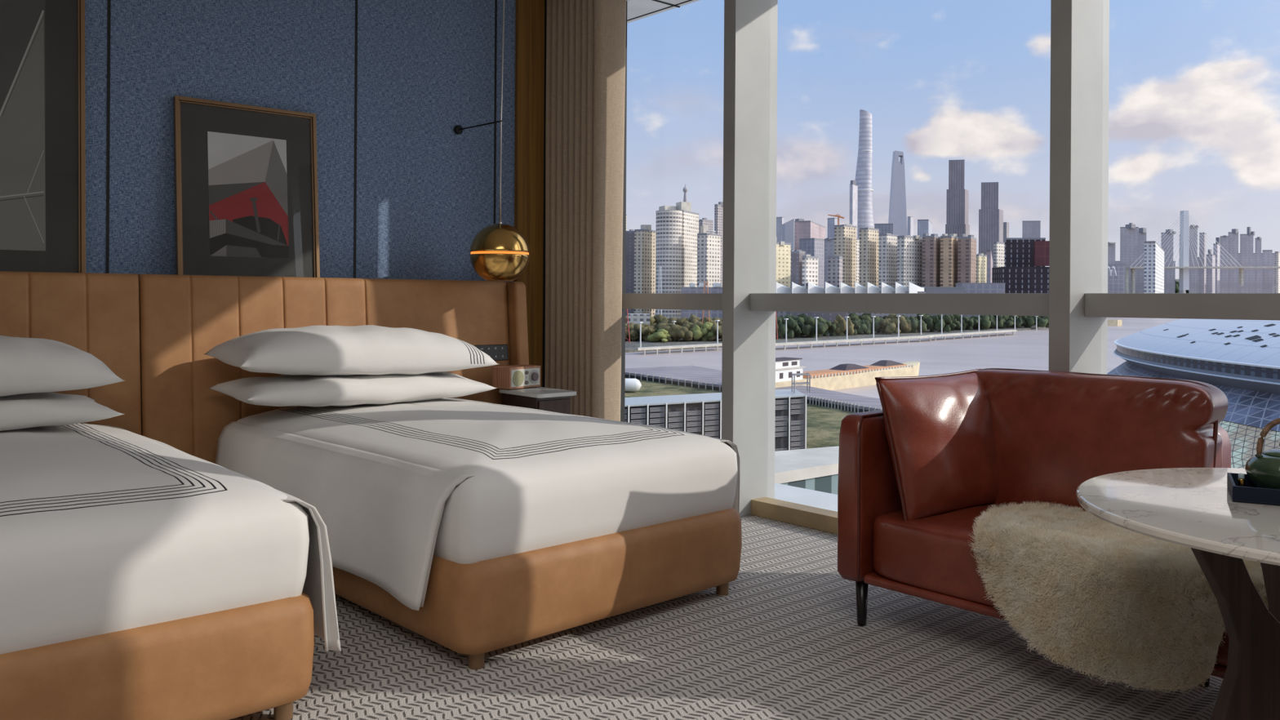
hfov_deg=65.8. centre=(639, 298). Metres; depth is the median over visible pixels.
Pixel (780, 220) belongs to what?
apartment tower
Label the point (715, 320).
light pole
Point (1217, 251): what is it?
apartment tower
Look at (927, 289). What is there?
building
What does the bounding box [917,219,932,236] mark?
apartment tower
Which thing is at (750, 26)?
column
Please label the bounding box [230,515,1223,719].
floor
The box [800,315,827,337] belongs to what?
tree
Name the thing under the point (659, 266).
lattice mast
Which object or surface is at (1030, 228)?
apartment tower
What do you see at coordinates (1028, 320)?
tree
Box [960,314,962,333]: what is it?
light pole
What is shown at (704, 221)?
apartment tower
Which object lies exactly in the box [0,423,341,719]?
bed
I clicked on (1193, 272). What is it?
apartment tower
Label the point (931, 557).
seat cushion
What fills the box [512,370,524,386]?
speaker grille
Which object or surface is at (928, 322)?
tree
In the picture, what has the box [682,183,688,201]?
tower
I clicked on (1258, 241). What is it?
apartment tower
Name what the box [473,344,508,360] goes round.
control panel
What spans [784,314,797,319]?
tree
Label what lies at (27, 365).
bed pillow
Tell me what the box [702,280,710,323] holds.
lattice mast
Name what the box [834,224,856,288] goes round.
apartment tower
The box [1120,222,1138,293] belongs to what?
apartment tower
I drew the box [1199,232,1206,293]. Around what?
apartment tower
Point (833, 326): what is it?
tree
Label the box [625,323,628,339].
tree
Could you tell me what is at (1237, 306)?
trim
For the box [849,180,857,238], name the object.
apartment tower
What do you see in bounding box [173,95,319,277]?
framed artwork
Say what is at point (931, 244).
apartment tower
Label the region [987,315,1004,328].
tree
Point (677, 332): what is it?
tree
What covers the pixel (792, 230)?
apartment tower
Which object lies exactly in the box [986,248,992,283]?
apartment tower
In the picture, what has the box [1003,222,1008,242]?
apartment tower
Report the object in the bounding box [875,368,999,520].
throw cushion
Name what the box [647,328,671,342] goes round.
tree
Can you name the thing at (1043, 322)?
tree
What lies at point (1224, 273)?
apartment tower
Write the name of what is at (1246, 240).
apartment tower
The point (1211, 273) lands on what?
apartment tower
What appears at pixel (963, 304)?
trim
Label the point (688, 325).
tree
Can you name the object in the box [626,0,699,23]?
trim
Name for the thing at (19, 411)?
bed pillow
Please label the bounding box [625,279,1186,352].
bank
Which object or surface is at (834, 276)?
apartment tower
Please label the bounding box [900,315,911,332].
tree
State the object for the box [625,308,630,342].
lattice mast
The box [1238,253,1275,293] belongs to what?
apartment tower
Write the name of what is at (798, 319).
tree
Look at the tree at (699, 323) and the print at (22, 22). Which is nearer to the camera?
the print at (22, 22)
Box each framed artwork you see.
[0,0,85,272]
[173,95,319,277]
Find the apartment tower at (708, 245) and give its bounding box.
[697,225,720,287]
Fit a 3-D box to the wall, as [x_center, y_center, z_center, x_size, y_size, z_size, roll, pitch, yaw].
[-3.446,-0.422,3.779,6.990,3.200,0.150,0,0,-41]
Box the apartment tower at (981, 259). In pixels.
[976,253,986,282]
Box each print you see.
[0,0,45,251]
[207,131,288,258]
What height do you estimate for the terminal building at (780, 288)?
38.802 m
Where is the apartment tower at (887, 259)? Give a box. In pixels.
[878,233,898,288]
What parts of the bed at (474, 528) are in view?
leg, frame, leg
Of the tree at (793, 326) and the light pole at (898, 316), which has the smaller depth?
the tree at (793, 326)
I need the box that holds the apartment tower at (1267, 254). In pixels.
[1262,249,1272,293]
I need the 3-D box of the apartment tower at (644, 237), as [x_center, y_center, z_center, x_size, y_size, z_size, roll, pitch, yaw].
[4.563,-20.669,861.218,23.151,87.435,13.475,0,0,-41]
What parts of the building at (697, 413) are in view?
post, post, post, post, post, post, post, rooftop frame, post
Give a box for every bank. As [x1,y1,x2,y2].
[624,377,857,450]
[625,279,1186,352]
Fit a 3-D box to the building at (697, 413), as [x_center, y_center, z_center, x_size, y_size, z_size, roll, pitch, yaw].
[12.920,25.727,210.792,58.026,18.634,27.081,0,0,-41]
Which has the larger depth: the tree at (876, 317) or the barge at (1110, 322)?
the barge at (1110, 322)
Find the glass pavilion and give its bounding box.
[774,445,839,494]
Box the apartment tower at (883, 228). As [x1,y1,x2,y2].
[874,223,893,234]
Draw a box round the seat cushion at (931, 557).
[873,503,1229,666]
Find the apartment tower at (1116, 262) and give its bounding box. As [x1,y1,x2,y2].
[1115,261,1175,293]
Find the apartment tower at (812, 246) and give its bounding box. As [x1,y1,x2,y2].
[799,238,824,288]
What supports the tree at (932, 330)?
on the bank at (633, 346)
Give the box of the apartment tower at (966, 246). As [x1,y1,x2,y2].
[957,233,976,283]
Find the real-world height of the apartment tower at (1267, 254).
83.598 m
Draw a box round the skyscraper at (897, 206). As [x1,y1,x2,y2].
[888,150,907,235]
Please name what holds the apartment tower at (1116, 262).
on the bank at (633, 346)
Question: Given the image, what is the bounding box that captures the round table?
[1075,467,1279,719]
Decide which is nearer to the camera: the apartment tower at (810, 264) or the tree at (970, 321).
the tree at (970, 321)
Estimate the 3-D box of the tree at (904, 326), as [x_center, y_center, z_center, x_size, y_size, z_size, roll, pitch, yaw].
[172.361,16.392,663.974,20.918,13.477,17.756,0,0,17]
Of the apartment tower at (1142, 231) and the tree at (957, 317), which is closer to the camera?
the tree at (957, 317)
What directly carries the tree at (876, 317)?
on the bank at (633, 346)
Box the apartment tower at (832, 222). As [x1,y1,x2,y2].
[827,217,836,238]
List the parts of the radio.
plate, tuning knob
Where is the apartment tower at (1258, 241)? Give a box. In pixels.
[1254,236,1261,293]
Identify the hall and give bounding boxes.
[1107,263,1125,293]
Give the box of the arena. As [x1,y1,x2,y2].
[1106,318,1279,468]
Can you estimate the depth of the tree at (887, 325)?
645.91 m
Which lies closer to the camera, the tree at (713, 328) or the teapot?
the teapot
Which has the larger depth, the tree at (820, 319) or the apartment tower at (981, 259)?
the apartment tower at (981, 259)
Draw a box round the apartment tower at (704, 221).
[698,217,713,233]
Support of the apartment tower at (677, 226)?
on the bank at (633, 346)
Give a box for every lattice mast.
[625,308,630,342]
[657,266,662,315]
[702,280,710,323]
[775,311,777,339]
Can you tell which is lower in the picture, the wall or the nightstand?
the nightstand
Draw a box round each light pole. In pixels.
[638,321,643,346]
[715,320,719,343]
[783,318,788,342]
[813,316,818,341]
[844,316,848,339]
[871,315,875,337]
[896,315,900,336]
[919,315,923,334]
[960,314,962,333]
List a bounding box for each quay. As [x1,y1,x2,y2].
[638,342,722,354]
[775,329,1017,349]
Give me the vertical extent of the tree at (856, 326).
10.296 m
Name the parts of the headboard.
padded panel, padded panel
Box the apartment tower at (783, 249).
[776,236,791,287]
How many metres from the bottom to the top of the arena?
47.787 m
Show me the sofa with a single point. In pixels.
(1055, 432)
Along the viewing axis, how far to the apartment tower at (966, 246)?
833.63 m
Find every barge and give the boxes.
[775,356,919,390]
[1107,319,1122,325]
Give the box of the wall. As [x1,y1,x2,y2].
[84,0,515,281]
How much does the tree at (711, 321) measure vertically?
12.479 m
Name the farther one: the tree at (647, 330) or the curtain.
the tree at (647, 330)
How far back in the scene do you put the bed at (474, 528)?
3.55 m
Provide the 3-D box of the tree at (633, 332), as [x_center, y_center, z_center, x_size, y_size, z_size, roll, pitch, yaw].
[-1.686,20.439,579.120,15.160,9.432,17.692,0,0,39]
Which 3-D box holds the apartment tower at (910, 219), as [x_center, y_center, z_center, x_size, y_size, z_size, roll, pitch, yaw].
[768.487,-125.868,2810.453,21.108,215.396,12.095,0,0,-41]
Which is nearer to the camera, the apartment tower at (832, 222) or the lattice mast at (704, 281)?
the lattice mast at (704, 281)
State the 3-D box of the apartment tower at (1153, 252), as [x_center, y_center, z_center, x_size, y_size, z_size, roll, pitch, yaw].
[629.717,-22.953,1208.716,238.050,82.108,90.288,0,0,-41]
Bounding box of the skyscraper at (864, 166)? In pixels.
[854,109,874,238]
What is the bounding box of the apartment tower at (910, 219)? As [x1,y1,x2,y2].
[907,216,913,235]
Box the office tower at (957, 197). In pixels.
[945,160,969,236]
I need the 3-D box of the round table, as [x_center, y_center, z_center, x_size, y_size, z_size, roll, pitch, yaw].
[1.548,0.834,2.147,1.104,0.748,1.104,0,0,-41]
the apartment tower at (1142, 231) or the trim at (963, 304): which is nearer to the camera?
the trim at (963, 304)
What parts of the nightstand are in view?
drawer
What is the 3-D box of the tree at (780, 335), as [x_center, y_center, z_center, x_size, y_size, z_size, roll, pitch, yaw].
[82.604,18.203,605.558,20.362,12.217,17.284,0,0,-15]
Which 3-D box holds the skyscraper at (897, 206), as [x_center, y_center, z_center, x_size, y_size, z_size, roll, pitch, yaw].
[986.554,-309.322,3788.999,89.596,513.167,85.115,0,0,-41]
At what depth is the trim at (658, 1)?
7.28 m
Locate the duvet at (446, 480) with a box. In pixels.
[236,397,737,564]
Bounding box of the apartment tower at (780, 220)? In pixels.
[776,217,784,242]
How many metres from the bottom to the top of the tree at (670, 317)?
12.479 m
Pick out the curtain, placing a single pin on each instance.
(586, 39)
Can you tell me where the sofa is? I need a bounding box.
[837,368,1231,687]
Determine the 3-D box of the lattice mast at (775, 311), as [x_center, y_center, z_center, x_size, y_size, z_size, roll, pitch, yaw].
[79.975,13.117,590.020,3.843,25.088,3.405,0,0,-41]
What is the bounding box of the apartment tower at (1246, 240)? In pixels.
[1240,226,1254,293]
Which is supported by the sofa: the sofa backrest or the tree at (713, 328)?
the sofa backrest
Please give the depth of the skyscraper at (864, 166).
3675.45 m
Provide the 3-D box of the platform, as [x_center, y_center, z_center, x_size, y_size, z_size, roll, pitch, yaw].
[45.695,29.746,321.793,59.779,5.901,159.923,0,0,-41]
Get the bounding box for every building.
[624,373,810,451]
[626,313,649,325]
[680,282,722,319]
[775,281,925,330]
[786,311,846,333]
[922,286,965,319]
[955,282,1005,328]
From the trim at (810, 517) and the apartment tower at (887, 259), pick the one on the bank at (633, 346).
the apartment tower at (887, 259)
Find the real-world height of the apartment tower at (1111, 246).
95.037 m
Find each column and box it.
[721,0,777,516]
[1048,0,1109,374]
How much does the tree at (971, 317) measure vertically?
10.304 m
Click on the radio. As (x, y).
(513, 376)
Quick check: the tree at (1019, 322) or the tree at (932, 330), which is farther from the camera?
the tree at (1019, 322)
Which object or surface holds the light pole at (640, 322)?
on the bank at (633, 346)
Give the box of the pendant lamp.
[453,0,529,281]
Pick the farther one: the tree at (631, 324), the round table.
the tree at (631, 324)
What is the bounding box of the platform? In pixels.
[625,365,882,412]
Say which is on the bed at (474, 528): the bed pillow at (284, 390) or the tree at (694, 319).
the bed pillow at (284, 390)
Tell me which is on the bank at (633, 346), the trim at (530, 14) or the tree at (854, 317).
the tree at (854, 317)
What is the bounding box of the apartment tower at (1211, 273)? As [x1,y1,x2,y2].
[1205,249,1215,293]
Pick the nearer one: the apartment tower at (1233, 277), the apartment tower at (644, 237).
the apartment tower at (644, 237)
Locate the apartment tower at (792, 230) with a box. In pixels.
[782,218,825,250]
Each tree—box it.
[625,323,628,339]
[626,322,635,340]
[627,327,645,341]
[631,323,656,341]
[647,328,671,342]
[649,315,657,325]
[650,314,676,328]
[656,323,679,341]
[657,316,679,324]
[666,324,693,342]
[675,316,690,325]
[679,314,706,326]
[680,321,703,340]
[682,322,693,340]
[691,321,716,341]
[697,317,716,323]
[708,324,722,341]
[709,316,722,325]
[775,318,789,337]
[775,318,798,338]
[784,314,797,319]
[793,322,804,336]
[794,316,805,337]
[798,313,806,318]
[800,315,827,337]
[814,316,831,337]
[822,320,839,336]
[831,314,854,335]
[843,320,860,335]
[848,312,860,320]
[854,319,871,334]
[858,313,871,320]
[862,315,879,333]
[871,315,883,333]
[879,318,901,333]
[884,313,911,333]
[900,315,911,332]
[909,315,927,332]
[914,314,933,332]
[926,315,935,332]
[930,314,951,332]
[944,314,960,330]
[952,314,968,329]
[960,316,977,329]
[969,315,980,328]
[973,315,995,329]
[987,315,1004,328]
[994,315,1013,328]
[1007,315,1022,328]
[1021,315,1041,327]
[1026,315,1048,328]
[1174,281,1178,293]
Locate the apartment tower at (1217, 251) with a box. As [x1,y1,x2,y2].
[1213,237,1220,293]
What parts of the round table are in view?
crossed leg, crossed leg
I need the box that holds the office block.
[991,237,1049,293]
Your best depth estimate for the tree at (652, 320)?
629.64 m
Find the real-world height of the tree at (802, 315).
16.326 m
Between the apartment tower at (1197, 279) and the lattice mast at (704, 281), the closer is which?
the lattice mast at (704, 281)
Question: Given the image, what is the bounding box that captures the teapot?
[1244,417,1279,489]
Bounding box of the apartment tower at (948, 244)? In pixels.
[940,233,957,286]
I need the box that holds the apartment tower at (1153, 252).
[1143,240,1164,293]
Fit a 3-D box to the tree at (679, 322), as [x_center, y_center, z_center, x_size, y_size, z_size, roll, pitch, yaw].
[27.591,17.885,634.758,21.894,12.479,18.760,0,0,10]
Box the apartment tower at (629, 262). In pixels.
[625,229,634,315]
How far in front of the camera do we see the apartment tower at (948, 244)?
833.22 m
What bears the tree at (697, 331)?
on the bank at (633, 346)
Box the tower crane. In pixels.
[827,213,844,225]
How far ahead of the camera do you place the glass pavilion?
55.38 m
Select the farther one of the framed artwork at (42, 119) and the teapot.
the framed artwork at (42, 119)
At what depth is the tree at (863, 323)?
642.45 m
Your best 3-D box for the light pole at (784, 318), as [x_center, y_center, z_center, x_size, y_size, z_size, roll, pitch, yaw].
[84.162,18.622,569.136,1.800,14.697,1.800,0,0,-41]
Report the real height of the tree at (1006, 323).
13.701 m
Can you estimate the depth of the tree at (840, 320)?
624.97 m
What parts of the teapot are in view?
bail handle, lid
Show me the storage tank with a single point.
(631, 384)
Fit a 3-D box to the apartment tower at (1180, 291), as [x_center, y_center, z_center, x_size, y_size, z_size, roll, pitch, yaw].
[882.931,-48.902,1608.907,19.289,112.205,8.646,0,0,-41]
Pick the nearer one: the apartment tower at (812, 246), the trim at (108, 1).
the trim at (108, 1)
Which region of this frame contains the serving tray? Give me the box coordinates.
[1226,472,1279,505]
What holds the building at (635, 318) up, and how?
on the bank at (633, 346)
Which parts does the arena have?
roof dish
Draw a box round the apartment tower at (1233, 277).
[1227,228,1238,293]
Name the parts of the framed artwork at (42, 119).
frame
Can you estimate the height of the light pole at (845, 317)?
14.965 m
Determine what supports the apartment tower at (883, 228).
on the bank at (633, 346)
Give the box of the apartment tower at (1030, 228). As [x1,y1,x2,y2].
[1022,220,1040,237]
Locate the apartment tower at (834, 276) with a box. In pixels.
[827,255,842,288]
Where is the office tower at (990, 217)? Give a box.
[978,182,1003,267]
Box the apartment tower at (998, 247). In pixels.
[993,241,1004,267]
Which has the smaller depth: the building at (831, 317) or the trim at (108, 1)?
the trim at (108, 1)
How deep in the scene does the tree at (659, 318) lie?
630.49 m
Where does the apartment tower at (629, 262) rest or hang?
on the bank at (633, 346)
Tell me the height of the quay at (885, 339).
8.839 m
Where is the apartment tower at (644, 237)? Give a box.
[634,224,656,317]
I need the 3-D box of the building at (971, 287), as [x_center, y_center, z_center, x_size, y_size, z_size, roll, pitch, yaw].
[253.730,6.434,735.865,31.793,36.463,36.483,0,0,-41]
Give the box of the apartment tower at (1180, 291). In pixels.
[1178,272,1185,293]
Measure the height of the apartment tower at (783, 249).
73.096 m
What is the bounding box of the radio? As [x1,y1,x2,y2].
[492,364,540,390]
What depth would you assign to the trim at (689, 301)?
5.96 m
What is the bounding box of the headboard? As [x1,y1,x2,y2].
[0,271,528,463]
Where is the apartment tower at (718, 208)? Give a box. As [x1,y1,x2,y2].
[714,201,723,287]
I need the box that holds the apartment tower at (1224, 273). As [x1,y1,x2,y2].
[1219,235,1228,293]
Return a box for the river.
[625,317,1182,398]
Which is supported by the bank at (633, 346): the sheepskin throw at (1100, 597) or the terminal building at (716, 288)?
the terminal building at (716, 288)
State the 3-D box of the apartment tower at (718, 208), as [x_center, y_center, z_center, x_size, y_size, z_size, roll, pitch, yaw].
[94.092,-48.417,1158.338,18.839,130.268,7.101,0,0,-41]
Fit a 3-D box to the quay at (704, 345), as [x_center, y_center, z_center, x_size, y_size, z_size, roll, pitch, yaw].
[21.408,26.447,509.536,62.168,5.613,12.070,0,0,-41]
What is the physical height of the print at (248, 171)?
0.607 m
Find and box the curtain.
[544,0,626,421]
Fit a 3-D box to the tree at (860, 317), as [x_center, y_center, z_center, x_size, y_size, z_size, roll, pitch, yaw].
[157.168,16.098,686.885,19.009,13.032,22.394,0,0,17]
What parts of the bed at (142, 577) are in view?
frame, leg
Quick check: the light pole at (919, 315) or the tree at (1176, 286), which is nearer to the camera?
the light pole at (919, 315)
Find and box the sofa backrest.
[974,368,1228,513]
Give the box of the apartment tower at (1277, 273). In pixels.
[1274,251,1279,293]
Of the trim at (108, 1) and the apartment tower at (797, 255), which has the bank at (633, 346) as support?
the apartment tower at (797, 255)
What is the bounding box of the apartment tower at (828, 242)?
[823,237,834,288]
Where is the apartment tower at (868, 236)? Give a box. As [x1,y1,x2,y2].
[858,226,879,288]
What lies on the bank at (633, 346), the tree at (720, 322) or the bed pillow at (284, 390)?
the tree at (720, 322)
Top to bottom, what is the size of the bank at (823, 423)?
12.211 m
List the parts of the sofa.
leg, armrest, rail, leg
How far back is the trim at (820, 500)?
6.12 m
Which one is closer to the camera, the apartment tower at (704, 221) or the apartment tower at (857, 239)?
the apartment tower at (857, 239)
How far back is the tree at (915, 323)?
660.91 m
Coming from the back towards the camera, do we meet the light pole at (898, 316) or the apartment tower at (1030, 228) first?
the apartment tower at (1030, 228)
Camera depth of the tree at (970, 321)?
696.78 m
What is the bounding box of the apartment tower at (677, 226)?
[655,201,699,318]
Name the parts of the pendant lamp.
wall arm, lamp shade, lamp shade, stem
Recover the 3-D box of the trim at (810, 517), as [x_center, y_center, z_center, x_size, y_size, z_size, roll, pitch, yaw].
[1.681,1.168,4.389,0.122,0.085,5.700,0,0,-41]
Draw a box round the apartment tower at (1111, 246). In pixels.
[1107,242,1115,263]
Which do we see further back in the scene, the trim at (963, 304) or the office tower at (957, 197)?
the office tower at (957, 197)
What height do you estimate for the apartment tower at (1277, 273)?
84.396 m
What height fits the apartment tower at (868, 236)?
85.163 m
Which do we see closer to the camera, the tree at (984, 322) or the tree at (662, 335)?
the tree at (662, 335)
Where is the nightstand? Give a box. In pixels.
[498,386,576,414]
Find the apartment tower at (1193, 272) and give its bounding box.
[1188,224,1199,293]
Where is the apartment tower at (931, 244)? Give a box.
[922,233,940,286]
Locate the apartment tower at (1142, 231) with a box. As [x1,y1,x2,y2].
[1137,227,1146,293]
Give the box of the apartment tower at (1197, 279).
[1196,257,1199,293]
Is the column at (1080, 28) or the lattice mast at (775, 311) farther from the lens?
the lattice mast at (775, 311)
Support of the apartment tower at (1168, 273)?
on the bank at (633, 346)
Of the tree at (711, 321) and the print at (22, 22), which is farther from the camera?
the tree at (711, 321)
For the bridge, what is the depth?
1449.91 m
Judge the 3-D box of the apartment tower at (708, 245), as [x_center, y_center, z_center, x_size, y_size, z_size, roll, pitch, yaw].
[58.537,-17.826,808.736,22.194,83.887,19.110,0,0,-41]
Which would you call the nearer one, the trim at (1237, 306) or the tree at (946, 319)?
the trim at (1237, 306)
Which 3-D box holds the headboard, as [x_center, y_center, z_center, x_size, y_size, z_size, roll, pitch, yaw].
[-2.482,0.510,4.252,4.672,1.248,0.412,0,0,-41]
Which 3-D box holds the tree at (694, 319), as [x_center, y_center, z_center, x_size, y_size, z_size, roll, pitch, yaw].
[34.347,17.947,632.631,21.138,16.327,20.076,0,0,-4]
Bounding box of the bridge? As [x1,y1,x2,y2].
[1124,210,1279,293]
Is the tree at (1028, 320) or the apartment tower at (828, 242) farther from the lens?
the apartment tower at (828, 242)
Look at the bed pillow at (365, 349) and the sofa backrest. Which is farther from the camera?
the bed pillow at (365, 349)
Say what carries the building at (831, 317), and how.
on the bank at (633, 346)
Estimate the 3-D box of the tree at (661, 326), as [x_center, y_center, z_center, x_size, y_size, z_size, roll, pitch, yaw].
[18.886,19.659,579.051,20.675,11.119,17.715,0,0,13]
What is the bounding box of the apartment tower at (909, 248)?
[897,235,922,288]
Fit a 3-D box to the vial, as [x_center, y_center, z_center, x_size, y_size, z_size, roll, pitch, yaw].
[1.412,0.431,2.322,0.014,0.042,0.014,0,0,-41]
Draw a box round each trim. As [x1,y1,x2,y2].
[106,0,497,278]
[514,0,544,386]
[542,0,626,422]
[622,293,722,310]
[626,0,692,21]
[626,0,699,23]
[750,293,1048,315]
[751,497,837,534]
[774,483,837,511]
[1084,293,1279,319]
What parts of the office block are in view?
red panel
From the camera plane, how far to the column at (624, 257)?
6.62 m
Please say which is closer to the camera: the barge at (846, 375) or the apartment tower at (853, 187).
the barge at (846, 375)
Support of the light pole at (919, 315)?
on the bank at (633, 346)
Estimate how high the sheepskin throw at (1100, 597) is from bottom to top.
0.348 m
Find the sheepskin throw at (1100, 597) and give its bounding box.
[968,499,1268,695]
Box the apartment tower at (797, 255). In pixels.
[790,249,805,288]
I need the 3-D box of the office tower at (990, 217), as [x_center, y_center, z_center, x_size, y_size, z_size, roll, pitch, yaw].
[606.239,-97.930,1712.387,44.794,206.100,35.252,0,0,-41]
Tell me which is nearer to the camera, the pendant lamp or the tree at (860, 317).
the pendant lamp
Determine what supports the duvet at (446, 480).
on the bed at (474, 528)
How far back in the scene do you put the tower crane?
1999.04 m
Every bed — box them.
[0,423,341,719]
[215,397,742,669]
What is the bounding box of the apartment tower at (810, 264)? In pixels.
[802,254,818,288]
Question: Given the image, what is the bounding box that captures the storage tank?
[624,378,641,391]
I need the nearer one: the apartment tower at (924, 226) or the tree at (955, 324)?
the tree at (955, 324)
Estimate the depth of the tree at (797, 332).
609.75 m
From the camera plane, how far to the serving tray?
2.22 m
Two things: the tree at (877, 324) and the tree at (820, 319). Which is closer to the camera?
the tree at (820, 319)
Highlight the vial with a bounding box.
[1237,473,1244,486]
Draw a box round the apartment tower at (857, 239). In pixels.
[856,238,859,284]
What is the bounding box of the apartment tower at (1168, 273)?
[1160,229,1176,293]
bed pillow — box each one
[0,335,124,396]
[0,391,124,431]
[202,324,497,375]
[207,372,496,406]
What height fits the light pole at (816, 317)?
15.387 m
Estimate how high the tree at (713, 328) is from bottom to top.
9.887 m
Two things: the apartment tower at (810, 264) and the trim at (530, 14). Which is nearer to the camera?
the trim at (530, 14)

